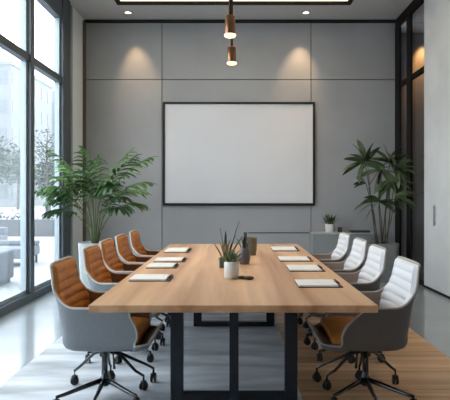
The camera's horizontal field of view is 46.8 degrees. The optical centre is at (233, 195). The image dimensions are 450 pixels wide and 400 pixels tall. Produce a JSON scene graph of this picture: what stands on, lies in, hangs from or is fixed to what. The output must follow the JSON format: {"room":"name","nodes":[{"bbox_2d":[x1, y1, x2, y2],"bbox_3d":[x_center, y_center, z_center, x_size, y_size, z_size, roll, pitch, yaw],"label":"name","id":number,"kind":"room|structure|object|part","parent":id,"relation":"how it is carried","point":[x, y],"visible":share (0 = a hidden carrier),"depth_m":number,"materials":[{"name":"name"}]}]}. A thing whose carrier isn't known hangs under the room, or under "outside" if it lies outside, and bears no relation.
{"room":"office","nodes":[
{"label":"office","id":0,"kind":"room"},
{"bbox_2d":[70,3,83,275],"bbox_3d":[-2.690,-0.870,8.710,0.140,4.440,0.860,0,0,0],"label":"wall","id":1,"kind":"structure","parent":0,"point":[78,19],"depth_m":8.71,"materials":[{"name":"grey paint"}]},
{"bbox_2d":[66,0,69,256],"bbox_3d":[-2.672,-0.870,8.165,0.135,4.440,0.220,0,0,0],"label":"trim","id":2,"kind":"structure","parent":1,"relation":"attached to","point":[67,1],"depth_m":8.19,"materials":[{"name":"metal"}]},
{"bbox_2d":[70,5,72,255],"bbox_3d":[-2.618,-0.845,8.310,0.065,4.390,0.060,0,0,0],"label":"trim","id":3,"kind":"structure","parent":1,"relation":"attached to","point":[71,6],"depth_m":8.28,"materials":[{"name":"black metal"}]},
{"bbox_2d":[83,20,85,241],"bbox_3d":[-2.615,-0.845,9.054,0.050,4.390,0.108,0,0,0],"label":"trim","id":4,"kind":"structure","parent":1,"relation":"attached to","point":[84,22],"depth_m":9.01,"materials":[{"name":"black metal"}]},
{"bbox_2d":[78,241,99,288],"bbox_3d":[-1.950,1.000,7.300,0.400,0.700,0.400,0,0,0],"label":"planter","id":5,"kind":"object","parent":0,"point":[83,276],"depth_m":7.12,"materials":[{"name":"white ceramic"}]},
{"bbox_2d":[0,267,449,385],"bbox_3d":[1.620,1.410,4.750,8.760,0.120,15.700,0,0,0],"label":"floor","id":6,"kind":"structure","parent":0,"point":[29,329],"depth_m":5.34,"materials":[{"name":"concrete"}]},
{"bbox_2d":[0,0,34,316],"bbox_3d":[-2.670,-0.870,6.105,0.140,4.440,1.370,0,0,0],"label":"window","id":7,"kind":"structure","parent":6,"relation":"on","point":[25,53],"depth_m":6.64,"materials":[{"name":"clear glass"},{"name":"dark grey metal"}]},
{"bbox_2d":[33,0,65,299],"bbox_3d":[-2.670,-0.870,7.390,0.140,4.440,1.320,0,0,0],"label":"window","id":8,"kind":"structure","parent":6,"relation":"on","point":[55,8],"depth_m":7.90,"materials":[{"name":"clear glass"},{"name":"dark grey metal"}]},
{"bbox_3d":[-2.685,-0.725,7.360,0.070,3.950,1.140,0,0,0],"label":"sash","id":9,"kind":"part","parent":8,"relation":"part of","materials":[{"name":"black metal"}]},
{"bbox_2d":[35,145,158,288],"bbox_3d":[-1.920,0.301,7.221,1.668,2.099,1.645,0,0,0],"label":"potted palm","id":10,"kind":"object","parent":6,"relation":"on","point":[104,187],"visible":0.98,"depth_m":7.10,"materials":[{"name":"plant"}]},
{"bbox_3d":[-2.286,0.322,7.137,0.623,0.796,0.309,0,0,0],"label":"stem","id":11,"kind":"part","parent":10,"relation":"part of","materials":[{"name":"green plant"}]},
{"bbox_3d":[-2.198,0.301,6.982,0.467,0.839,0.595,0,0,0],"label":"stem","id":12,"kind":"part","parent":10,"relation":"part of","materials":[{"name":"green plant"}]},
{"bbox_3d":[-2.093,0.243,6.903,0.276,0.955,0.743,0,0,0],"label":"stem","id":13,"kind":"part","parent":10,"relation":"part of","materials":[{"name":"green plant"}]},
{"bbox_3d":[-2.155,0.159,7.589,0.013,1.122,0.653,0,0,-35],"label":"stem","id":14,"kind":"part","parent":10,"relation":"part of","materials":[{"name":"green plant"}]},
{"bbox_3d":[-1.922,0.235,6.959,0.063,0.970,0.626,0,0,0],"label":"stem","id":15,"kind":"part","parent":10,"relation":"part of","materials":[{"name":"green plant"}]},
{"bbox_3d":[-2.008,0.064,7.614,0.013,1.313,0.581,0,0,-10],"label":"stem","id":16,"kind":"part","parent":10,"relation":"part of","materials":[{"name":"green plant"}]},
{"bbox_3d":[-1.736,0.307,6.928,0.406,0.827,0.697,0,0,0],"label":"stem","id":17,"kind":"part","parent":10,"relation":"part of","materials":[{"name":"green plant"}]},
{"bbox_2d":[0,313,301,399],"bbox_3d":[-0.600,1.345,3.950,2.100,0.010,7.100,0,0,0],"label":"area rug","id":18,"kind":"object","parent":6,"relation":"on","point":[48,375],"visible":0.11,"depth_m":4.06,"materials":[{"name":"grey carpet"}]},
{"bbox_2d":[49,256,162,399],"bbox_3d":[-0.839,0.881,3.509,0.680,0.916,0.622,0,0,0],"label":"office chair","id":19,"kind":"object","parent":18,"relation":"on","point":[103,334],"visible":0.98,"depth_m":3.29,"materials":[{"name":"grey fabric"}]},
{"bbox_3d":[-1.093,0.652,3.520,0.137,0.425,0.519,0,0,0],"label":"backrest","id":20,"kind":"part","parent":19,"relation":"part of","materials":[{"name":"orange leather"}]},
{"bbox_3d":[-1.006,1.250,3.381,0.038,0.052,0.344,0,0,43],"label":"leg","id":21,"kind":"part","parent":19,"relation":"part of","materials":[{"name":"black metal"}]},
{"bbox_3d":[-1.012,1.155,3.615,0.302,0.238,0.028,0,0,35],"label":"leg","id":22,"kind":"part","parent":19,"relation":"part of","materials":[{"name":"black metal"}]},
{"bbox_3d":[-0.874,1.250,3.362,0.039,0.052,0.279,0,0,0],"label":"leg","id":23,"kind":"part","parent":19,"relation":"part of","materials":[{"name":"black metal"}]},
{"bbox_3d":[-0.822,1.078,3.397,0.073,0.125,0.110,0,0,-29],"label":"lever","id":24,"kind":"part","parent":19,"relation":"part of","materials":[{"name":"black metal"}]},
{"bbox_3d":[-0.890,1.155,3.666,0.028,0.238,0.263,0,0,-6],"label":"leg","id":25,"kind":"part","parent":19,"relation":"part of","materials":[{"name":"black metal"}]},
{"bbox_3d":[-0.733,1.250,3.393,0.344,0.052,0.038,0,0,42],"label":"leg","id":26,"kind":"part","parent":19,"relation":"part of","materials":[{"name":"black metal"}]},
{"bbox_3d":[-0.738,1.155,3.554,0.253,0.238,0.028,0,0,-14],"label":"leg","id":27,"kind":"part","parent":19,"relation":"part of","materials":[{"name":"black metal"}]},
{"bbox_3d":[-0.717,1.155,3.636,0.362,0.238,0.028,0,0,-36],"label":"leg","id":28,"kind":"part","parent":19,"relation":"part of","materials":[{"name":"black metal"}]},
{"bbox_3d":[-0.836,0.895,3.520,0.473,0.077,0.510,0,0,0],"label":"seat","id":29,"kind":"part","parent":19,"relation":"part of","materials":[{"name":"orange leather"}]},
{"bbox_2d":[82,244,164,363],"bbox_3d":[-0.898,0.881,4.429,0.680,0.916,0.622,0,0,0],"label":"office chair","id":30,"kind":"object","parent":18,"relation":"on","point":[100,278],"visible":0.41,"depth_m":4.37,"materials":[{"name":"orange leather"}]},
{"bbox_3d":[-1.153,0.652,4.440,0.137,0.425,0.519,0,0,0],"label":"backrest","id":31,"kind":"part","parent":30,"relation":"part of","materials":[{"name":"orange leather"}]},
{"bbox_2d":[99,238,169,339],"bbox_3d":[-0.928,0.881,5.089,0.680,0.916,0.622,0,0,0],"label":"office chair","id":32,"kind":"object","parent":18,"relation":"on","point":[111,260],"visible":0.32,"depth_m":5.15,"materials":[{"name":"orange leather"}]},
{"bbox_3d":[-1.183,0.652,5.100,0.137,0.425,0.519,0,0,0],"label":"backrest","id":33,"kind":"part","parent":32,"relation":"part of","materials":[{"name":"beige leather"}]},
{"bbox_2d":[115,233,169,321],"bbox_3d":[-0.928,0.881,5.734,0.680,0.916,0.622,0,0,0],"label":"office chair","id":34,"kind":"object","parent":18,"relation":"on","point":[125,254],"visible":0.23,"depth_m":5.77,"materials":[{"name":"orange leather"}]},
{"bbox_3d":[-1.183,0.652,5.745,0.137,0.425,0.519,0,0,0],"label":"backrest","id":35,"kind":"part","parent":34,"relation":"part of","materials":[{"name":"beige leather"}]},
{"bbox_2d":[129,230,161,255],"bbox_3d":[-0.908,0.881,6.379,0.680,0.916,0.622,0,0,0],"label":"office chair","id":36,"kind":"object","parent":18,"relation":"on","point":[138,249],"visible":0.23,"depth_m":6.42,"materials":[{"name":"orange leather"}]},
{"bbox_3d":[-1.163,0.652,6.390,0.137,0.425,0.519,0,0,0],"label":"backrest","id":37,"kind":"part","parent":36,"relation":"part of","materials":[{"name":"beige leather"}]},
{"bbox_2d":[88,244,377,399],"bbox_3d":[-0.004,0.971,4.718,1.604,0.734,3.685,0,0,0],"label":"conference table","id":38,"kind":"object","parent":18,"relation":"on","point":[198,285],"visible":0.92,"depth_m":3.39,"materials":[{"name":"brown wood"}]},
{"bbox_2d":[129,274,173,281],"bbox_3d":[-0.598,0.592,3.785,0.295,0.024,0.230,0,0,0],"label":"notepad","id":39,"kind":"object","parent":38,"relation":"on","point":[137,277],"visible":1,"depth_m":3.74,"materials":[{"name":"white paper"}]},
{"bbox_2d":[146,262,178,268],"bbox_3d":[-0.608,0.592,4.445,0.255,0.024,0.230,0,0,0],"label":"notepad","id":40,"kind":"object","parent":38,"relation":"on","point":[151,265],"visible":1,"depth_m":4.38,"materials":[{"name":"white paper"}]},
{"bbox_2d":[154,257,186,261],"bbox_3d":[-0.593,0.592,4.860,0.285,0.024,0.240,0,0,0],"label":"notepad","id":41,"kind":"object","parent":38,"relation":"on","point":[158,259],"visible":1,"depth_m":4.80,"materials":[{"name":"white paper"}]},
{"bbox_3d":[-0.374,1.006,3.420,0.082,0.664,0.060,0,0,0],"label":"leg","id":42,"kind":"part","parent":38,"relation":"part of","materials":[{"name":"black metal"}]},
{"bbox_2d":[164,247,191,252],"bbox_3d":[-0.613,0.592,5.720,0.265,0.024,0.400,0,0,0],"label":"notepad","id":43,"kind":"object","parent":38,"relation":"on","point":[169,250],"visible":1,"depth_m":5.59,"materials":[{"name":"white paper"}]},
{"bbox_3d":[-0.374,1.006,5.360,0.082,0.664,0.060,0,0,0],"label":"leg","id":44,"kind":"part","parent":38,"relation":"part of","materials":[{"name":"black metal"}]},
{"bbox_2d":[214,222,242,267],"bbox_3d":[-0.048,0.408,4.415,0.220,0.393,0.137,0,0,-36],"label":"snake plant","id":45,"kind":"object","parent":38,"relation":"on","point":[224,246],"visible":0.71,"depth_m":4.39,"materials":[{"name":"green plant"}]},
{"bbox_3d":[-0.075,0.564,4.400,0.100,0.080,0.100,0,0,0],"label":"pot","id":46,"kind":"part","parent":45,"relation":"part of","materials":[{"name":"ceramic"}]},
{"bbox_2d":[218,249,242,278],"bbox_3d":[-0.018,0.497,3.827,0.160,0.214,0.181,0,0,19],"label":"succulent pot","id":47,"kind":"object","parent":38,"relation":"on","point":[231,263],"visible":1,"depth_m":3.78,"materials":[{"name":"white ceramic"}]},
{"bbox_3d":[-0.018,0.541,3.820,0.112,0.126,0.112,0,0,0],"label":"pot","id":48,"kind":"part","parent":47,"relation":"part of","materials":[{"name":"white ceramic"}]},
{"bbox_3d":[0.000,1.006,3.420,0.060,0.664,0.060,0,0,0],"label":"leg","id":49,"kind":"part","parent":38,"relation":"part of","materials":[{"name":"black metal"}]},
{"bbox_2d":[237,236,249,264],"bbox_3d":[0.092,0.477,4.620,0.108,0.254,0.108,0,0,-44],"label":"bud vase","id":50,"kind":"object","parent":38,"relation":"on","point":[244,250],"visible":0.94,"depth_m":4.59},
{"bbox_2d":[244,276,253,279],"bbox_3d":[0.108,0.591,3.760,0.075,0.025,0.060,0,0,0],"label":"pebble","id":51,"kind":"object","parent":38,"relation":"on","point":[245,277],"visible":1,"depth_m":3.74,"materials":[{"name":"black stone"}]},
{"bbox_2d":[247,237,256,255],"bbox_3d":[0.175,0.514,5.320,0.124,0.180,0.124,0,0,0],"label":"pot","id":52,"kind":"object","parent":38,"relation":"on","point":[252,246],"visible":0.69,"depth_m":5.27,"materials":[{"name":"beige ceramic"}]},
{"bbox_3d":[0.374,1.006,5.360,0.082,0.664,0.060,0,0,0],"label":"leg","id":53,"kind":"part","parent":38,"relation":"part of","materials":[{"name":"black metal"}]},
{"bbox_2d":[271,246,299,250],"bbox_3d":[0.573,0.592,5.860,0.295,0.024,0.360,0,0,0],"label":"notepad","id":54,"kind":"object","parent":38,"relation":"on","point":[274,248],"visible":1,"depth_m":5.80,"materials":[{"name":"white paper"}]},
{"bbox_3d":[0.374,1.006,3.420,0.082,0.664,0.060,0,0,0],"label":"leg","id":55,"kind":"part","parent":38,"relation":"part of","materials":[{"name":"black metal"}]},
{"bbox_2d":[278,256,312,261],"bbox_3d":[0.578,0.592,4.920,0.305,0.024,0.280,0,0,0],"label":"notepad","id":56,"kind":"object","parent":38,"relation":"on","point":[281,258],"visible":1,"depth_m":4.88,"materials":[{"name":"white paper"}]},
{"bbox_2d":[286,264,325,271],"bbox_3d":[0.588,0.592,4.290,0.285,0.024,0.300,0,0,0],"label":"notepad","id":57,"kind":"object","parent":38,"relation":"on","point":[292,268],"visible":1,"depth_m":4.20,"materials":[{"name":"white paper"}]},
{"bbox_2d":[294,279,342,287],"bbox_3d":[0.573,0.592,3.540,0.295,0.024,0.240,0,0,0],"label":"notepad","id":58,"kind":"object","parent":38,"relation":"on","point":[301,283],"visible":1,"depth_m":3.48,"materials":[{"name":"white paper"}]},
{"bbox_2d":[309,231,373,267],"bbox_3d":[1.820,0.983,8.885,1.020,0.735,0.420,0,0,0],"label":"credenza","id":59,"kind":"object","parent":6,"relation":"on","point":[320,242],"visible":0.36,"depth_m":8.68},
{"bbox_3d":[1.570,0.972,8.691,0.494,0.657,0.018,0,0,0],"label":"door","id":60,"kind":"part","parent":59,"relation":"part of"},
{"bbox_2d":[320,214,337,232],"bbox_3d":[1.624,0.451,8.824,0.336,0.329,0.375,0,0,-34],"label":"potted herb","id":61,"kind":"object","parent":59,"relation":"on","point":[330,227],"visible":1,"depth_m":8.73,"materials":[{"name":"white ceramic"}]},
{"bbox_2d":[325,224,335,232],"bbox_3d":[1.630,0.545,8.800,0.176,0.140,0.176,0,0,0],"label":"pot","id":62,"kind":"object","parent":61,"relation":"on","point":[330,228],"depth_m":8.73,"materials":[{"name":"white ceramic"}]},
{"bbox_2d":[309,231,373,233],"bbox_3d":[1.820,0.625,8.885,1.020,0.020,0.420,0,0,0],"label":"countertop","id":63,"kind":"structure","parent":59,"relation":"on","point":[312,232],"depth_m":8.76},
{"bbox_2d":[349,230,369,232],"bbox_3d":[2.122,0.598,8.800,0.323,0.035,0.200,0,0,0],"label":"book","id":64,"kind":"object","parent":59,"relation":"on","point":[351,231],"visible":1,"depth_m":8.70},
{"bbox_3d":[2.070,0.972,8.691,0.494,0.657,0.018,0,0,0],"label":"door","id":65,"kind":"part","parent":59,"relation":"part of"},
{"bbox_2d":[274,313,449,399],"bbox_3d":[1.120,1.347,3.850,1.340,0.006,7.300,0,0,0],"label":"floor","id":66,"kind":"structure","parent":6,"relation":"on","point":[423,371],"depth_m":3.98,"materials":[{"name":"brown wood"}]},
{"bbox_2d":[298,232,349,316],"bbox_3d":[0.964,0.885,6.010,0.680,0.916,0.625,0,0,0],"label":"office chair","id":67,"kind":"object","parent":66,"relation":"on","point":[339,254],"visible":0.33,"depth_m":6.00,"materials":[{"name":"white leather"}]},
{"bbox_3d":[1.218,0.656,6.020,0.137,0.425,0.519,0,0,0],"label":"backrest","id":68,"kind":"part","parent":67,"relation":"part of","materials":[{"name":"white leather"}]},
{"bbox_2d":[298,237,366,335],"bbox_3d":[0.949,0.885,5.210,0.680,0.916,0.625,0,0,0],"label":"office chair","id":69,"kind":"object","parent":66,"relation":"on","point":[354,262],"visible":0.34,"depth_m":5.27,"materials":[{"name":"white leather"}]},
{"bbox_3d":[1.203,0.656,5.220,0.137,0.425,0.519,0,0,0],"label":"backrest","id":70,"kind":"part","parent":69,"relation":"part of","materials":[{"name":"white leather"}]},
{"bbox_2d":[303,244,386,363],"bbox_3d":[0.918,0.885,4.460,0.680,0.916,0.625,0,0,0],"label":"office chair","id":71,"kind":"object","parent":66,"relation":"on","point":[368,278],"visible":0.47,"depth_m":4.39,"materials":[{"name":"white leather"}]},
{"bbox_3d":[1.173,0.656,4.470,0.137,0.425,0.519,0,0,0],"label":"backrest","id":72,"kind":"part","parent":71,"relation":"part of","materials":[{"name":"white leather"}]},
{"bbox_2d":[307,256,420,399],"bbox_3d":[0.859,0.885,3.530,0.680,0.916,0.625,0,0,0],"label":"office chair","id":73,"kind":"object","parent":66,"relation":"on","point":[365,334],"visible":0.98,"depth_m":3.34,"materials":[{"name":"grey fabric"}]},
{"bbox_3d":[0.737,1.159,3.656,0.362,0.238,0.028,0,0,36],"label":"leg","id":74,"kind":"part","parent":73,"relation":"part of","materials":[{"name":"black metal"}]},
{"bbox_3d":[0.856,0.899,3.540,0.473,0.077,0.510,0,0,0],"label":"seat","id":75,"kind":"part","parent":73,"relation":"part of","materials":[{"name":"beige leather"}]},
{"bbox_3d":[0.758,1.159,3.574,0.253,0.238,0.028,0,0,14],"label":"leg","id":76,"kind":"part","parent":73,"relation":"part of","materials":[{"name":"black metal"}]},
{"bbox_3d":[0.752,1.254,3.413,0.344,0.052,0.038,0,0,-42],"label":"leg","id":77,"kind":"part","parent":73,"relation":"part of","materials":[{"name":"black metal"}]},
{"bbox_3d":[0.910,1.159,3.686,0.028,0.238,0.263,0,0,6],"label":"leg","id":78,"kind":"part","parent":73,"relation":"part of","materials":[{"name":"black metal"}]},
{"bbox_3d":[0.842,1.082,3.417,0.073,0.125,0.110,0,0,29],"label":"lever","id":79,"kind":"part","parent":73,"relation":"part of","materials":[{"name":"black metal"}]},
{"bbox_3d":[0.894,1.254,3.382,0.039,0.052,0.279,0,0,0],"label":"leg","id":80,"kind":"part","parent":73,"relation":"part of","materials":[{"name":"black metal"}]},
{"bbox_3d":[1.032,1.159,3.635,0.302,0.238,0.028,0,0,-35],"label":"leg","id":81,"kind":"part","parent":73,"relation":"part of","materials":[{"name":"black metal"}]},
{"bbox_3d":[1.026,1.254,3.401,0.038,0.052,0.344,0,0,-43],"label":"leg","id":82,"kind":"part","parent":73,"relation":"part of","materials":[{"name":"black metal"}]},
{"bbox_3d":[1.113,0.656,3.540,0.137,0.425,0.519,0,0,0],"label":"backrest","id":83,"kind":"part","parent":73,"relation":"part of","materials":[{"name":"white leather"}]},
{"bbox_2d":[342,140,417,281],"bbox_3d":[2.332,0.218,8.302,1.162,2.263,0.671,0,0,18],"label":"potted plant","id":84,"kind":"object","parent":6,"relation":"on","point":[365,159],"visible":0.93,"depth_m":8.21,"materials":[{"name":"green plant"}]},
{"bbox_3d":[2.197,0.125,8.300,0.246,1.353,0.071,0,0,0],"label":"stem","id":85,"kind":"part","parent":84,"relation":"part of","materials":[{"name":"green plant"}]},
{"bbox_3d":[2.215,0.145,8.329,0.161,1.312,0.032,0,0,-7],"label":"stem","id":86,"kind":"part","parent":84,"relation":"part of","materials":[{"name":"green plant"}]},
{"bbox_3d":[2.324,0.195,8.263,0.058,1.212,0.129,0,0,25],"label":"stem","id":87,"kind":"part","parent":84,"relation":"part of","materials":[{"name":"plant"}]},
{"bbox_3d":[2.345,0.445,8.279,0.037,0.712,0.115,0,0,43],"label":"stem","id":88,"kind":"part","parent":84,"relation":"part of","materials":[{"name":"plant"}]},
{"bbox_3d":[2.360,1.050,8.350,0.480,0.600,0.480,0,0,0],"label":"planter","id":89,"kind":"part","parent":84,"relation":"part of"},
{"bbox_3d":[2.433,0.275,8.248,0.037,1.052,0.144,0,0,-34],"label":"stem","id":90,"kind":"part","parent":84,"relation":"part of","materials":[{"name":"plant"}]},
{"bbox_3d":[2.421,0.135,8.307,0.127,1.331,0.038,0,0,20],"label":"stem","id":91,"kind":"part","parent":84,"relation":"part of","materials":[{"name":"green plant"}]},
{"bbox_3d":[2.418,0.406,8.131,0.135,0.795,0.252,0,0,0],"label":"stem","id":92,"kind":"part","parent":84,"relation":"part of","materials":[{"name":"plant"}]},
{"bbox_3d":[2.507,0.185,8.274,0.182,1.232,0.019,0,0,29],"label":"stem","id":93,"kind":"part","parent":84,"relation":"part of","materials":[{"name":"plant"}]},
{"bbox_2d":[86,23,394,256],"bbox_3d":[0.085,-0.870,9.195,5.690,4.440,0.170,0,0,0],"label":"wall","id":94,"kind":"structure","parent":0,"point":[347,69],"depth_m":9.11,"materials":[{"name":"grey paint"}]},
{"bbox_3d":[-1.941,-2.538,9.126,1.346,0.983,0.032,0,0,0],"label":"wall panel","id":95,"kind":"part","parent":94,"relation":"part of","materials":[{"name":"grey paint"}]},
{"bbox_3d":[-1.941,-0.345,9.126,1.346,3.378,0.032,0,0,0],"label":"wall panel","id":96,"kind":"part","parent":94,"relation":"part of","materials":[{"name":"grey paint"}]},
{"bbox_3d":[0.044,-2.538,9.126,2.600,0.983,0.032,0,0,0],"label":"wall panel","id":97,"kind":"part","parent":94,"relation":"part of","materials":[{"name":"grey paint"}]},
{"bbox_3d":[0.044,-0.345,9.126,2.600,3.378,0.032,0,0,0],"label":"wall panel","id":98,"kind":"part","parent":94,"relation":"part of","materials":[{"name":"grey paint"}]},
{"bbox_2d":[163,102,314,205],"bbox_3d":[0.085,-0.735,9.083,2.656,1.810,0.050,0,0,0],"label":"projection screen","id":99,"kind":"object","parent":94,"relation":"attached to","point":[215,153],"visible":1,"depth_m":9.08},
{"bbox_2d":[84,19,395,22],"bbox_3d":[0.105,-3.064,9.120,5.450,0.049,0.040,0,0,0],"label":"trim","id":100,"kind":"structure","parent":94,"relation":"attached to","point":[85,20],"depth_m":9.10,"materials":[{"name":"black metal"}]},
{"bbox_2d":[248,232,308,232],"bbox_3d":[0.797,0.645,9.112,1.094,0.014,0.016,0,0,0],"label":"trim","id":101,"kind":"structure","parent":94,"relation":"attached to","point":[248,232],"depth_m":9.10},
{"bbox_3d":[2.090,-2.538,9.126,1.468,0.983,0.032,0,0,0],"label":"wall panel","id":102,"kind":"part","parent":94,"relation":"part of","materials":[{"name":"grey paint"}]},
{"bbox_3d":[2.090,-0.345,9.126,1.468,3.378,0.032,0,0,0],"label":"wall panel","id":103,"kind":"part","parent":94,"relation":"part of","materials":[{"name":"grey paint"}]},
{"bbox_2d":[69,0,423,32],"bbox_3d":[1.620,-3.165,4.750,8.760,0.150,15.700,0,0,0],"label":"ceiling","id":104,"kind":"structure","parent":0,"point":[88,9],"depth_m":8.76,"materials":[{"name":"paint"}]},
{"bbox_2d":[224,0,235,37],"bbox_3d":[-0.032,-2.179,4.260,0.100,1.761,0.100,0,0,0],"label":"pendant lamp","id":105,"kind":"object","parent":104,"relation":"hanging from","point":[229,18],"visible":1,"depth_m":4.23,"materials":[{"name":"brown metal"}]},
{"bbox_3d":[-0.032,-1.399,4.260,0.086,0.163,0.086,0,0,0],"label":"lamp shade","id":106,"kind":"part","parent":105,"relation":"part of","materials":[{"name":"orange metal"}]},
{"bbox_3d":[-0.032,-1.322,4.260,0.096,0.046,0.096,0,0,0],"label":"bulb","id":107,"kind":"part","parent":105,"relation":"part of","materials":[{"name":"white glass"}]},
{"bbox_3d":[-0.032,-2.248,4.260,0.025,1.565,0.026,0,0,0],"label":"stem","id":108,"kind":"part","parent":105,"relation":"part of","materials":[{"name":"brown metal"}]},
{"bbox_2d":[114,0,353,4],"bbox_3d":[0.000,-3.053,6.410,3.688,0.075,3.620,0,0,0],"label":"ceiling light panel","id":109,"kind":"object","parent":104,"relation":"attached to","point":[118,2],"visible":1,"depth_m":8.16,"materials":[{"name":"beige plastic"}]},
{"bbox_2d":[227,0,236,64],"bbox_3d":[-0.022,-2.179,5.150,0.100,1.761,0.100,0,0,0],"label":"pendant lamp","id":110,"kind":"object","parent":109,"relation":"hanging from","point":[231,60],"visible":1,"depth_m":5.12,"materials":[{"name":"brown metal"}]},
{"bbox_3d":[-0.022,-1.399,5.150,0.086,0.163,0.086,0,0,0],"label":"lamp shade","id":111,"kind":"part","parent":110,"relation":"part of","materials":[{"name":"orange metal"}]},
{"bbox_3d":[-0.022,-2.248,5.150,0.025,1.565,0.026,0,0,0],"label":"stem","id":112,"kind":"part","parent":110,"relation":"part of","materials":[{"name":"brown metal"}]},
{"bbox_3d":[-0.022,-1.322,5.150,0.096,0.046,0.096,0,0,0],"label":"bulb","id":113,"kind":"part","parent":110,"relation":"part of","materials":[{"name":"white glass"}]},
{"bbox_2d":[120,0,347,0],"bbox_3d":[0.000,-3.071,6.410,3.560,0.029,3.500,0,0,0],"label":"diffuser","id":114,"kind":"object","parent":109,"relation":"attached to","point":[120,0],"depth_m":8.13,"materials":[{"name":"beige plastic"}]},
{"bbox_2d":[401,33,423,266],"bbox_3d":[4.465,-0.870,9.925,3.070,4.440,0.150,0,0,0],"label":"glass partition","id":115,"kind":"structure","parent":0,"point":[418,38],"depth_m":9.85,"materials":[{"name":"glass"}]},
{"bbox_2d":[424,0,449,296],"bbox_3d":[2.910,-0.870,2.370,0.160,4.440,10.740,0,0,0],"label":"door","id":116,"kind":"structure","parent":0,"point":[436,12],"depth_m":7.27,"materials":[{"name":"paint"}]},
{"bbox_2d":[395,0,423,285],"bbox_3d":[2.854,-0.870,8.440,0.072,4.440,1.400,0,0,0],"label":"window","id":117,"kind":"structure","parent":116,"relation":"in","point":[406,16],"depth_m":8.45,"materials":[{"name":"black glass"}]},
{"bbox_2d":[433,205,434,225],"bbox_3d":[2.817,0.275,7.312,0.035,0.290,0.025,0,0,0],"label":"handle","id":118,"kind":"object","parent":116,"relation":"attached to","point":[433,205],"visible":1,"depth_m":7.30,"materials":[{"name":"silver metal"}]},
{"bbox_2d":[423,285,449,298],"bbox_3d":[2.824,1.335,2.370,0.012,0.030,10.740,0,0,0],"label":"baseboard","id":119,"kind":"structure","parent":116,"relation":"attached to","point":[425,286],"depth_m":7.24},
{"label":"outside","id":120,"kind":"structure","parent":0,"visible":0},
{"bbox_2d":[0,205,53,298],"bbox_3d":[-61.380,1.435,65.000,117.240,0.130,170.000,0,0,0],"label":"floor","id":121,"kind":"structure","parent":120,"point":[46,256],"depth_m":11.22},
{"bbox_2d":[0,227,7,239],"bbox_3d":[-7.000,1.095,13.400,2.000,0.550,0.850,0,0,0],"label":"outdoor sofa","id":122,"kind":"object","parent":121,"relation":"on","point":[3,230],"visible":0.71,"depth_m":13.61,"materials":[{"name":"grey fabric"}]},
{"bbox_3d":[-7.000,1.110,13.400,2.000,0.200,0.850,0,0,0],"label":"seat","id":123,"kind":"part","parent":122,"relation":"part of","materials":[{"name":"grey fabric"}]},
{"bbox_3d":[-7.000,0.915,13.715,2.000,0.190,0.220,0,0,0],"label":"backrest","id":124,"kind":"part","parent":122,"relation":"part of","materials":[{"name":"grey fabric"}]},
{"bbox_2d":[0,249,13,285],"bbox_3d":[-4.020,1.110,7.950,1.000,0.520,0.800,0,0,0],"label":"ottoman","id":125,"kind":"object","parent":121,"relation":"on","point":[6,255],"visible":1,"depth_m":8.08,"materials":[{"name":"grey fabric"}]},
{"bbox_2d":[0,132,19,183],"bbox_3d":[-18.657,-1.976,39.955,5.185,6.697,4.995,0,0,0],"label":"street tree","id":126,"kind":"object","parent":121,"relation":"on","point":[2,149],"visible":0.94,"depth_m":40.06,"materials":[{"name":"grey plant"}]},
{"bbox_2d":[0,209,19,218],"bbox_3d":[-8.302,1.089,19.213,1.599,1.221,1.532,0,0,0],"label":"shrub","id":127,"kind":"object","parent":121,"relation":"on","point":[11,209],"visible":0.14,"depth_m":19.11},
{"bbox_2d":[0,153,36,209],"bbox_3d":[-21.590,-1.676,51.981,4.206,6.097,4.445,0,0,0],"label":"street tree","id":128,"kind":"object","parent":121,"relation":"on","point":[17,179],"visible":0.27,"depth_m":51.80,"materials":[{"name":"grey plant"}]},
{"bbox_2d":[0,240,39,261],"bbox_3d":[-5.080,1.140,10.400,2.100,0.460,0.850,0,0,0],"label":"outdoor sofa","id":129,"kind":"object","parent":121,"relation":"on","point":[14,245],"visible":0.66,"depth_m":10.61,"materials":[{"name":"grey fabric"}]},
{"bbox_3d":[-5.080,1.110,10.400,2.100,0.200,0.850,0,0,0],"label":"seat","id":130,"kind":"part","parent":129,"relation":"part of","materials":[{"name":"white fabric"}]},
{"bbox_3d":[-5.080,0.960,10.715,2.100,0.100,0.220,0,0,0],"label":"backrest","id":131,"kind":"part","parent":129,"relation":"part of","materials":[{"name":"white fabric"}]},
{"bbox_2d":[0,61,53,206],"bbox_3d":[-33.300,-7.330,69.000,13.800,17.400,14.400,0,0,0],"label":"building","id":132,"kind":"structure","parent":121,"relation":"on","point":[9,70],"depth_m":63.16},
{"bbox_2d":[0,219,53,235],"bbox_3d":[-10.600,1.085,17.800,10.800,0.570,0.400,0,0,0],"label":"wall","id":133,"kind":"structure","parent":121,"relation":"on","point":[44,227],"depth_m":17.60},
{"bbox_2d":[19,129,53,217],"bbox_3d":[-8.205,-0.828,22.622,2.231,4.398,2.229,0,0,0],"label":"young tree","id":134,"kind":"object","parent":121,"relation":"on","point":[46,160],"visible":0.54,"depth_m":22.55,"materials":[{"name":"grey plant"}]},
{"bbox_2d":[35,159,53,210],"bbox_3d":[-13.025,-0.744,36.459,3.331,4.234,3.226,0,0,0],"label":"street tree","id":135,"kind":"object","parent":121,"relation":"on","point":[42,173],"visible":0.43,"depth_m":35.86,"materials":[{"name":"grey plant"}]},
{"bbox_2d":[52,101,53,199],"bbox_3d":[-27.300,-6.580,86.000,5.800,15.900,12.400,0,0,0],"label":"building","id":136,"kind":"structure","parent":121,"relation":"on","point":[52,101],"depth_m":79.94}
]}

